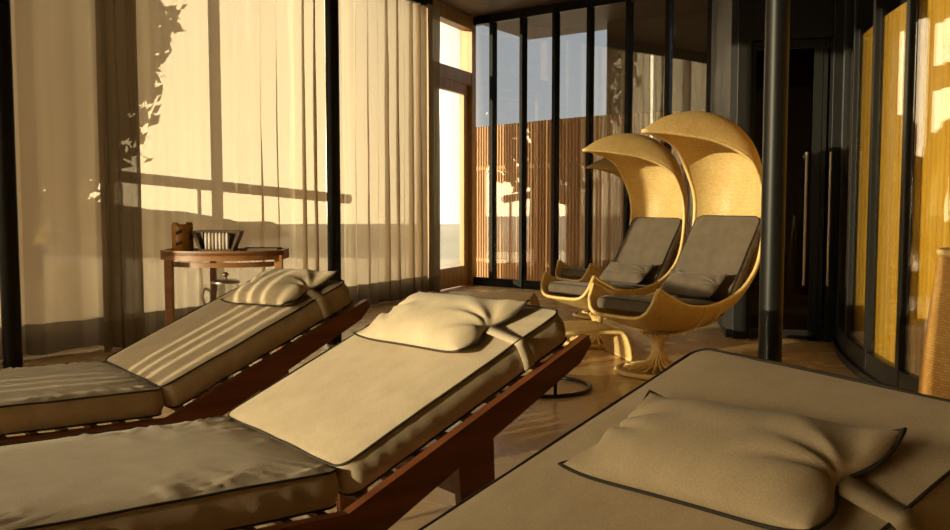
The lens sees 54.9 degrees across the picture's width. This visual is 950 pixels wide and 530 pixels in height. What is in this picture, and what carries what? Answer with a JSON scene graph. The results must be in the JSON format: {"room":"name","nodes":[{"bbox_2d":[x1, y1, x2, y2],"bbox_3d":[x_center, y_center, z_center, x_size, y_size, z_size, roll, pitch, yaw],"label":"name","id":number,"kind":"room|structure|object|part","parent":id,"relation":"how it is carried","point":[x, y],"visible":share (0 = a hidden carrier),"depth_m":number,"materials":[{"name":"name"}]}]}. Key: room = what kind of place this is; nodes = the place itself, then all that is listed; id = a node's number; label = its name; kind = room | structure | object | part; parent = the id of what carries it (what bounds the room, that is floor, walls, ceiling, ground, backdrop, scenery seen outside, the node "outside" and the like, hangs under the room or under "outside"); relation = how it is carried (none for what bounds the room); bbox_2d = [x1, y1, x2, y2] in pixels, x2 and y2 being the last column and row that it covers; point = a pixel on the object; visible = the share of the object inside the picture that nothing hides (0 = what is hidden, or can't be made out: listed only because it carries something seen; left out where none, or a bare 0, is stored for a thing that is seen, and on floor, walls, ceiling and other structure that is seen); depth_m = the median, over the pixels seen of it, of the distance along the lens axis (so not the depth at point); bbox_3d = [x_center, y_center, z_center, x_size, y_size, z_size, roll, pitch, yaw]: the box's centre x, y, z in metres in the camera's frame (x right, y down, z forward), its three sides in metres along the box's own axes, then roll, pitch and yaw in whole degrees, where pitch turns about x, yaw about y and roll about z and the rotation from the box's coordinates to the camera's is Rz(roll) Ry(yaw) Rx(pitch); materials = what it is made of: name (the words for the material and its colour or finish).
{"room":"spa","nodes":[
{"label":"spa","id":0,"kind":"room"},
{"bbox_2d":[0,258,859,529],"bbox_3d":[1.000,0.718,5.565,16.000,0.120,22.000,0,4,0],"label":"floor","id":1,"kind":"structure","parent":0,"point":[544,421],"depth_m":5.68,"materials":[{"name":"wood"}]},
{"bbox_2d":[0,0,22,368],"bbox_3d":[-2.780,-0.969,5.395,0.134,3.270,0.134,0,4,0],"label":"support post","id":2,"kind":"object","parent":1,"relation":"on","point":[10,290],"visible":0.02,"depth_m":5.40,"materials":[{"name":"black metal"}]},
{"bbox_2d":[0,268,369,443],"bbox_3d":[-1.425,0.436,3.101,2.044,0.792,0.736,-3,5,-37],"label":"sun lounger","id":3,"kind":"object","parent":1,"relation":"on","point":[196,356],"visible":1,"depth_m":3.17,"materials":[{"name":"beige fabric"}]},
{"bbox_2d":[107,279,351,406],"bbox_3d":[-0.936,0.251,3.465,0.724,0.388,0.690,-3,5,-37],"label":"cushion","id":4,"kind":"object","parent":3,"relation":"on","point":[202,349],"depth_m":3.29,"materials":[{"name":"beige fabric"}]},
{"bbox_3d":[-0.710,0.575,3.249,0.135,0.494,0.026,-3,5,-37],"label":"leg","id":5,"kind":"part","parent":3,"relation":"part of","materials":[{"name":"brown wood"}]},
{"bbox_2d":[223,268,334,305],"bbox_3d":[-0.751,0.083,3.488,0.232,0.140,0.465,-4,6,-44],"label":"pillow","id":6,"kind":"object","parent":3,"relation":"on","point":[275,287],"depth_m":3.37,"materials":[{"name":"beige fabric"}]},
{"bbox_2d":[160,248,288,350],"bbox_3d":[-1.600,0.270,5.839,0.772,0.735,0.390,0,4,-3],"label":"side table","id":7,"kind":"object","parent":1,"relation":"on","point":[169,256],"visible":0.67,"depth_m":5.74,"materials":[{"name":"brown wood"}]},
{"bbox_3d":[-1.928,0.289,5.783,0.050,0.704,0.045,0,4,-3],"label":"leg","id":8,"kind":"part","parent":7,"relation":"part of","materials":[{"name":"brown wood"}]},
{"bbox_2d":[171,222,193,250],"bbox_3d":[-1.856,-0.178,5.808,0.132,0.184,0.134,0,4,0],"label":"jar","id":9,"kind":"object","parent":7,"relation":"on","point":[182,237],"visible":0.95,"depth_m":5.75,"materials":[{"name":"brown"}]},
{"bbox_3d":[-1.708,0.275,5.989,0.034,0.704,0.045,0,4,-3],"label":"leg","id":10,"kind":"part","parent":7,"relation":"part of","materials":[{"name":"brown wood"}]},
{"bbox_2d":[191,230,243,250],"bbox_3d":[-1.637,-0.154,5.835,0.300,0.132,0.139,0,4,-3],"label":"box","id":11,"kind":"object","parent":7,"relation":"on","point":[235,236],"visible":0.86,"depth_m":5.82,"materials":[{"name":"brown wood"}]},
{"bbox_2d":[204,232,207,248],"bbox_3d":[-1.700,-0.153,5.786,0.020,0.107,0.020,0,4,0],"label":"rolled towel","id":12,"kind":"object","parent":11,"relation":"in","point":[205,234],"visible":1,"depth_m":5.78,"materials":[{"name":"white fabric"}]},
{"bbox_2d":[208,232,210,248],"bbox_3d":[-1.678,-0.153,5.788,0.020,0.107,0.020,0,4,0],"label":"rolled towel","id":13,"kind":"object","parent":11,"relation":"in","point":[209,233],"visible":1,"depth_m":5.78,"materials":[{"name":"beige fabric"}]},
{"bbox_2d":[211,232,214,248],"bbox_3d":[-1.656,-0.153,5.789,0.020,0.107,0.020,0,4,0],"label":"rolled towel","id":14,"kind":"object","parent":11,"relation":"in","point":[212,234],"visible":1,"depth_m":5.78,"materials":[{"name":"beige fabric"}]},
{"bbox_2d":[215,232,217,248],"bbox_3d":[-1.634,-0.153,5.790,0.020,0.107,0.020,0,4,0],"label":"rolled towel","id":15,"kind":"object","parent":11,"relation":"in","point":[216,233],"visible":1,"depth_m":5.78,"materials":[{"name":"beige fabric"}]},
{"bbox_2d":[219,232,221,248],"bbox_3d":[-1.612,-0.153,5.791,0.020,0.107,0.020,0,4,0],"label":"rolled towel","id":16,"kind":"object","parent":11,"relation":"in","point":[220,233],"visible":1,"depth_m":5.78,"materials":[{"name":"white fabric"}]},
{"bbox_2d":[222,232,224,248],"bbox_3d":[-1.590,-0.153,5.792,0.020,0.107,0.020,0,4,0],"label":"rolled towel","id":17,"kind":"object","parent":11,"relation":"in","point":[223,233],"visible":1,"depth_m":5.78,"materials":[{"name":"beige fabric"}]},
{"bbox_2d":[226,232,228,248],"bbox_3d":[-1.568,-0.153,5.793,0.020,0.107,0.020,0,4,0],"label":"rolled towel","id":18,"kind":"object","parent":11,"relation":"in","point":[227,233],"visible":1,"depth_m":5.79,"materials":[{"name":"white fabric"}]},
{"bbox_2d":[201,272,239,303],"bbox_3d":[-1.613,0.216,5.898,0.229,0.342,0.203,3,5,37],"label":"teapot","id":19,"kind":"object","parent":7,"relation":"on","point":[225,280],"visible":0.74,"depth_m":5.86,"materials":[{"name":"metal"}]},
{"bbox_3d":[-1.729,0.209,5.889,0.064,0.132,0.016,0,4,0],"label":"handle","id":20,"kind":"part","parent":19,"relation":"part of","materials":[{"name":"silver metal"}]},
{"bbox_3d":[-1.603,0.081,5.880,0.177,0.070,0.177,0,4,0],"label":"lid","id":21,"kind":"part","parent":19,"relation":"part of","materials":[{"name":"silver metal"}]},
{"bbox_2d":[240,247,281,250],"bbox_3d":[-1.380,-0.103,5.904,0.236,0.018,0.144,0,4,0],"label":"serving tray","id":22,"kind":"object","parent":7,"relation":"on","point":[244,248],"visible":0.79,"depth_m":5.83,"materials":[{"name":"brown wood"}]},
{"bbox_3d":[-1.244,0.287,5.819,0.050,0.704,0.045,0,4,-3],"label":"leg","id":23,"kind":"part","parent":7,"relation":"part of","materials":[{"name":"brown wood"}]},
{"bbox_2d":[0,290,590,529],"bbox_3d":[-0.715,0.506,2.204,2.044,0.778,0.736,-3,5,-37],"label":"sun lounger","id":24,"kind":"object","parent":1,"relation":"on","point":[312,442],"visible":1,"depth_m":2.25,"materials":[{"name":"beige fabric"}]},
{"bbox_3d":[-0.398,0.602,2.868,0.135,0.494,0.026,-3,5,-37],"label":"leg","id":25,"kind":"part","parent":24,"relation":"part of","materials":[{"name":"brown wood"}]},
{"bbox_2d":[229,306,565,493],"bbox_3d":[-0.226,0.315,2.567,0.723,0.388,0.685,-3,5,-37],"label":"cushion","id":26,"kind":"object","parent":24,"relation":"on","point":[373,401],"depth_m":2.40,"materials":[{"name":"beige fabric"}]},
{"bbox_3d":[-0.499,0.455,1.919,2.044,0.441,0.028,-3,5,-37],"label":"rail","id":27,"kind":"part","parent":24,"relation":"part of","materials":[{"name":"brown wood"}]},
{"bbox_2d":[356,291,525,350],"bbox_3d":[-0.108,0.156,2.634,0.250,0.140,0.502,-3,5,-40],"label":"pillow","id":28,"kind":"object","parent":24,"relation":"on","point":[423,321],"depth_m":2.52,"materials":[{"name":"beige fabric"}]},
{"bbox_3d":[0.001,0.638,2.351,0.135,0.494,0.026,-3,5,-37],"label":"leg","id":29,"kind":"part","parent":24,"relation":"part of","materials":[{"name":"brown wood"}]},
{"bbox_2d":[325,0,341,344],"bbox_3d":[-1.025,-1.054,6.592,0.120,3.270,0.120,0,4,0],"label":"support post","id":30,"kind":"object","parent":1,"relation":"on","point":[331,6],"visible":0.68,"depth_m":6.57,"materials":[{"name":"black metal"}]},
{"bbox_2d":[426,0,475,290],"bbox_3d":[-0.320,-1.348,10.732,0.160,3.270,1.308,2,4,23],"label":"door","id":31,"kind":"structure","parent":1,"relation":"on","point":[462,81],"depth_m":11.12,"materials":[{"name":"brown wood"}]},
{"bbox_2d":[473,14,488,285],"bbox_3d":[0.062,-1.382,11.211,0.360,3.270,0.100,3,5,39],"label":"window","id":32,"kind":"structure","parent":1,"relation":"on","point":[484,19],"depth_m":11.11,"materials":[{"name":"black metal"}]},
{"bbox_2d":[448,291,539,305],"bbox_3d":[0.120,0.364,8.397,0.924,0.183,0.644,1,4,8],"label":"footstool","id":33,"kind":"object","parent":1,"relation":"on","point":[520,296],"visible":0.39,"depth_m":8.44,"materials":[{"name":"wicker"}]},
{"bbox_3d":[0.077,0.377,8.090,0.924,0.166,0.024,1,4,8],"label":"edge rod","id":34,"kind":"part","parent":33,"relation":"part of","materials":[{"name":"wicker"}]},
{"bbox_2d":[489,9,519,287],"bbox_3d":[0.376,-1.364,10.957,0.450,3.270,0.100,3,5,39],"label":"window","id":35,"kind":"structure","parent":1,"relation":"on","point":[495,18],"depth_m":11.04,"materials":[{"name":"black metal"}]},
{"bbox_2d":[519,4,551,289],"bbox_3d":[0.728,-1.344,10.671,0.460,3.270,0.100,3,5,39],"label":"window","id":36,"kind":"structure","parent":1,"relation":"on","point":[544,10],"depth_m":10.76,"materials":[{"name":"black metal"}]},
{"bbox_2d":[499,375,592,398],"bbox_3d":[0.375,0.532,5.111,0.562,0.315,0.562,0,4,0],"label":"stand","id":37,"kind":"object","parent":1,"relation":"on","point":[554,395],"visible":0.36,"depth_m":4.91,"materials":[{"name":"black metal"}]},
{"bbox_2d":[551,0,586,277],"bbox_3d":[1.085,-1.323,10.382,0.460,3.270,0.100,3,5,39],"label":"window","id":38,"kind":"structure","parent":1,"relation":"on","point":[557,8],"depth_m":10.46,"materials":[{"name":"black metal"}]},
{"bbox_2d":[555,158,622,319],"bbox_3d":[1.302,-0.276,8.318,1.131,1.470,0.518,-2,5,-30],"label":"rattan chair","id":39,"kind":"object","parent":1,"relation":"on","point":[564,272],"visible":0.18,"depth_m":8.12,"materials":[{"name":"beige wicker"}]},
{"bbox_2d":[476,110,704,280],"bbox_3d":[1.285,-0.736,10.931,3.787,2.020,0.320,4,6,44],"label":"screen","id":40,"kind":"object","parent":1,"relation":"on","point":[572,141],"visible":0.4,"depth_m":11.24,"materials":[{"name":"brown wood"}]},
{"bbox_3d":[1.290,0.023,10.980,3.773,0.050,0.295,4,6,43],"label":"rail","id":41,"kind":"part","parent":40,"relation":"part of","materials":[{"name":"brown wood"}]},
{"bbox_3d":[1.290,-1.194,10.893,3.773,0.050,0.295,4,6,43],"label":"rail","id":42,"kind":"part","parent":40,"relation":"part of","materials":[{"name":"brown wood"}]},
{"bbox_2d":[563,321,632,360],"bbox_3d":[0.660,0.512,6.101,0.644,0.213,0.504,-1,4,-12],"label":"footstool","id":43,"kind":"object","parent":1,"relation":"on","point":[617,342],"visible":0.49,"depth_m":6.04,"materials":[{"name":"wicker"}]},
{"bbox_3d":[0.963,0.602,6.173,0.024,0.024,0.480,-1,4,-12],"label":"floor rod","id":44,"kind":"part","parent":43,"relation":"part of","materials":[{"name":"wicker"}]},
{"bbox_2d":[585,0,625,267],"bbox_3d":[1.453,-1.302,10.083,0.489,3.270,0.100,3,5,39],"label":"window","id":45,"kind":"structure","parent":1,"relation":"on","point":[591,4],"depth_m":10.17,"materials":[{"name":"black metal"}]},
{"bbox_2d":[540,133,686,348],"bbox_3d":[1.061,-0.202,6.775,1.186,1.542,0.543,-3,5,-38],"label":"rattan chair","id":46,"kind":"object","parent":1,"relation":"on","point":[652,177],"visible":0.67,"depth_m":6.83,"materials":[{"name":"beige wicker"}]},
{"bbox_2d":[598,261,652,283],"bbox_3d":[1.111,0.057,6.794,0.170,0.152,0.426,-3,5,-38],"label":"lumbar cushion","id":47,"kind":"object","parent":46,"relation":"on","point":[626,273],"visible":0.99,"depth_m":6.72,"materials":[{"name":"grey fabric"}]},
{"bbox_2d":[623,0,642,238],"bbox_3d":[1.825,-1.281,9.782,0.469,3.270,0.100,3,5,39],"label":"window","id":48,"kind":"structure","parent":1,"relation":"on","point":[629,31],"depth_m":9.84,"materials":[{"name":"black metal"}]},
{"bbox_2d":[588,111,761,379],"bbox_3d":[1.288,-0.151,5.661,1.229,1.598,0.563,-3,5,-38],"label":"rattan chair","id":49,"kind":"object","parent":1,"relation":"on","point":[721,163],"visible":0.94,"depth_m":5.67,"materials":[{"name":"wicker"}]},
{"bbox_2d":[655,269,726,297],"bbox_3d":[1.338,0.118,5.682,0.170,0.152,0.426,-3,5,-38],"label":"lumbar cushion","id":50,"kind":"object","parent":49,"relation":"on","point":[687,284],"visible":0.98,"depth_m":5.61,"materials":[{"name":"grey fabric"}]},
{"bbox_2d":[418,348,949,529],"bbox_3d":[-0.237,0.591,1.182,2.044,0.754,0.736,-2,5,-26],"label":"sun lounger","id":51,"kind":"object","parent":1,"relation":"on","point":[716,439],"visible":1,"depth_m":1.39,"materials":[{"name":"beige fabric"}]},
{"bbox_2d":[563,392,900,528],"bbox_3d":[0.371,0.288,1.413,0.222,0.140,0.495,-3,5,-34],"label":"pillow","id":52,"kind":"object","parent":51,"relation":"on","point":[687,460],"depth_m":1.31,"materials":[{"name":"beige fabric"}]},
{"bbox_2d":[758,0,789,361],"bbox_3d":[1.285,-0.863,3.899,0.124,3.270,0.124,0,4,0],"label":"support post","id":53,"kind":"object","parent":1,"relation":"on","point":[777,12],"visible":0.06,"depth_m":3.90,"materials":[{"name":"black metal"}]},
{"bbox_2d":[853,0,949,375],"bbox_3d":[2.553,-0.257,3.624,0.636,2.100,6.125,0,4,-2],"label":"screen","id":54,"kind":"object","parent":1,"relation":"on","point":[931,182],"visible":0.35,"depth_m":4.76,"materials":[{"name":"yellow glass"}]},
{"bbox_2d":[918,247,949,398],"bbox_3d":[1.810,0.377,3.235,0.444,0.866,0.444,0,4,0],"label":"wicker basket","id":55,"kind":"object","parent":1,"relation":"on","point":[934,377],"visible":0.61,"depth_m":3.19,"materials":[{"name":"orange wicker"}]},
{"bbox_2d":[437,0,707,39],"bbox_3d":[0.650,-2.554,3.779,12.900,0.120,17.900,0,4,0],"label":"ceiling","id":56,"kind":"structure","parent":0,"point":[574,22],"depth_m":10.86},
{"bbox_2d":[413,0,432,7],"bbox_3d":[-2.358,-2.626,6.696,0.237,0.150,7.396,3,5,32],"label":"track","id":57,"kind":"object","parent":56,"relation":"attached to","point":[423,2],"visible":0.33,"depth_m":9.72,"materials":[{"name":"black metal"}]},
{"bbox_2d":[0,0,103,359],"bbox_3d":[-3.477,-0.882,5.126,0.161,3.107,3.322,3,5,34],"label":"curtain","id":58,"kind":"object","parent":57,"relation":"hanging from","point":[54,41],"visible":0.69,"depth_m":6.15,"materials":[{"name":"fabric"}]},
{"bbox_2d":[95,0,144,352],"bbox_3d":[-2.424,-0.960,6.230,0.076,3.107,0.299,4,5,42],"label":"curtain","id":59,"kind":"object","parent":57,"relation":"hanging from","point":[115,20],"visible":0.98,"depth_m":6.25,"materials":[{"name":"fabric"}]},
{"bbox_2d":[136,0,327,336],"bbox_3d":[-1.896,-1.049,7.489,0.135,3.107,2.080,2,5,30],"label":"curtain","id":60,"kind":"object","parent":57,"relation":"hanging from","point":[232,93],"visible":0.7,"depth_m":7.35,"materials":[{"name":"fabric"}]},
{"bbox_2d":[338,0,427,306],"bbox_3d":[-0.932,-1.171,9.198,0.149,3.107,1.696,2,5,29],"label":"curtain","id":61,"kind":"object","parent":57,"relation":"hanging from","point":[383,43],"visible":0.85,"depth_m":9.19,"materials":[{"name":"fabric"}]},
{"bbox_2d":[428,3,439,292],"bbox_3d":[-0.442,-1.217,9.852,0.033,3.107,0.245,2,5,28],"label":"curtain","id":62,"kind":"object","parent":57,"relation":"hanging from","point":[433,10],"visible":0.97,"depth_m":9.85,"materials":[{"name":"fabric"}]},
{"bbox_2d":[606,12,707,258],"bbox_3d":[2.650,-1.523,11.070,2.247,3.770,0.150,3,5,32],"label":"wall","id":63,"kind":"structure","parent":0,"point":[689,30],"depth_m":11.20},
{"bbox_2d":[710,0,738,336],"bbox_3d":[2.195,-1.159,8.063,0.100,3.270,2.393,1,4,11],"label":"wall","id":64,"kind":"structure","parent":0,"point":[725,13],"depth_m":7.35,"materials":[{"name":"black paint"}]},
{"bbox_2d":[663,0,711,152],"bbox_3d":[2.207,-1.259,9.472,0.515,3.270,0.100,3,5,39],"label":"window","id":65,"kind":"structure","parent":64,"relation":"in","point":[669,7],"depth_m":9.51,"materials":[{"name":"black metal"}]},
{"bbox_2d":[732,0,844,341],"bbox_3d":[2.337,-1.068,6.778,0.767,3.270,0.146,1,4,15],"label":"door","id":66,"kind":"structure","parent":64,"relation":"in","point":[813,23],"depth_m":6.76,"materials":[{"name":"black metal"}]},
{"bbox_3d":[2.441,-0.340,6.770,0.022,0.980,0.086,1,4,15],"label":"handle","id":67,"kind":"part","parent":66,"relation":"part of","materials":[{"name":"silver metal"}]},
{"bbox_3d":[2.600,-0.337,6.726,0.022,0.980,0.086,1,4,15],"label":"handle","id":68,"kind":"part","parent":66,"relation":"part of","materials":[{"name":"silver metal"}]},
{"bbox_2d":[756,0,906,299],"bbox_3d":[4.685,-0.936,4.921,4.530,3.270,8.750,0,4,0],"label":"wall","id":69,"kind":"structure","parent":0,"point":[868,5],"depth_m":9.10,"materials":[{"name":"black"}]},
{"bbox_2d":[832,0,845,338],"bbox_3d":[2.656,-1.052,6.559,0.100,3.270,0.143,1,4,19],"label":"window","id":70,"kind":"structure","parent":69,"relation":"in","point":[845,0],"depth_m":6.62,"materials":[{"name":"black metal"}]},
{"bbox_2d":[832,0,853,358],"bbox_3d":[2.543,-1.027,6.206,0.106,3.270,0.655,1,4,17],"label":"window","id":71,"kind":"structure","parent":69,"relation":"in","point":[838,344],"depth_m":6.35,"materials":[{"name":"black metal"}]},
{"bbox_3d":[2.539,-1.051,6.192,0.018,2.980,0.627,1,4,17],"label":"pane","id":72,"kind":"part","parent":71,"relation":"part of","materials":[{"name":"clear glass"}]},
{"bbox_2d":[840,0,863,377],"bbox_3d":[2.386,-0.985,5.607,0.106,3.270,0.643,1,4,12],"label":"window","id":73,"kind":"structure","parent":69,"relation":"in","point":[852,357],"depth_m":5.89,"materials":[{"name":"black metal"}]},
{"bbox_2d":[859,0,894,386],"bbox_3d":[2.279,-0.942,5.014,0.106,3.270,0.624,1,4,8],"label":"window","id":74,"kind":"structure","parent":69,"relation":"in","point":[876,368],"depth_m":5.30,"materials":[{"name":"black metal"}]},
{"bbox_2d":[894,0,919,391],"bbox_3d":[2.218,-0.900,4.425,0.105,3.270,0.620,0,4,4],"label":"window","id":75,"kind":"structure","parent":69,"relation":"in","point":[905,379],"depth_m":4.72,"materials":[{"name":"black metal"}]},
{"label":"outside","id":76,"kind":"structure","parent":0,"visible":0},
{"bbox_2d":[440,224,459,257],"bbox_3d":[-20.000,0.611,8.063,60.000,0.120,70.000,0,4,0],"label":"ground","id":77,"kind":"structure","parent":76,"point":[449,233],"depth_m":25.10,"materials":[{"name":"beige stone"}]}
]}

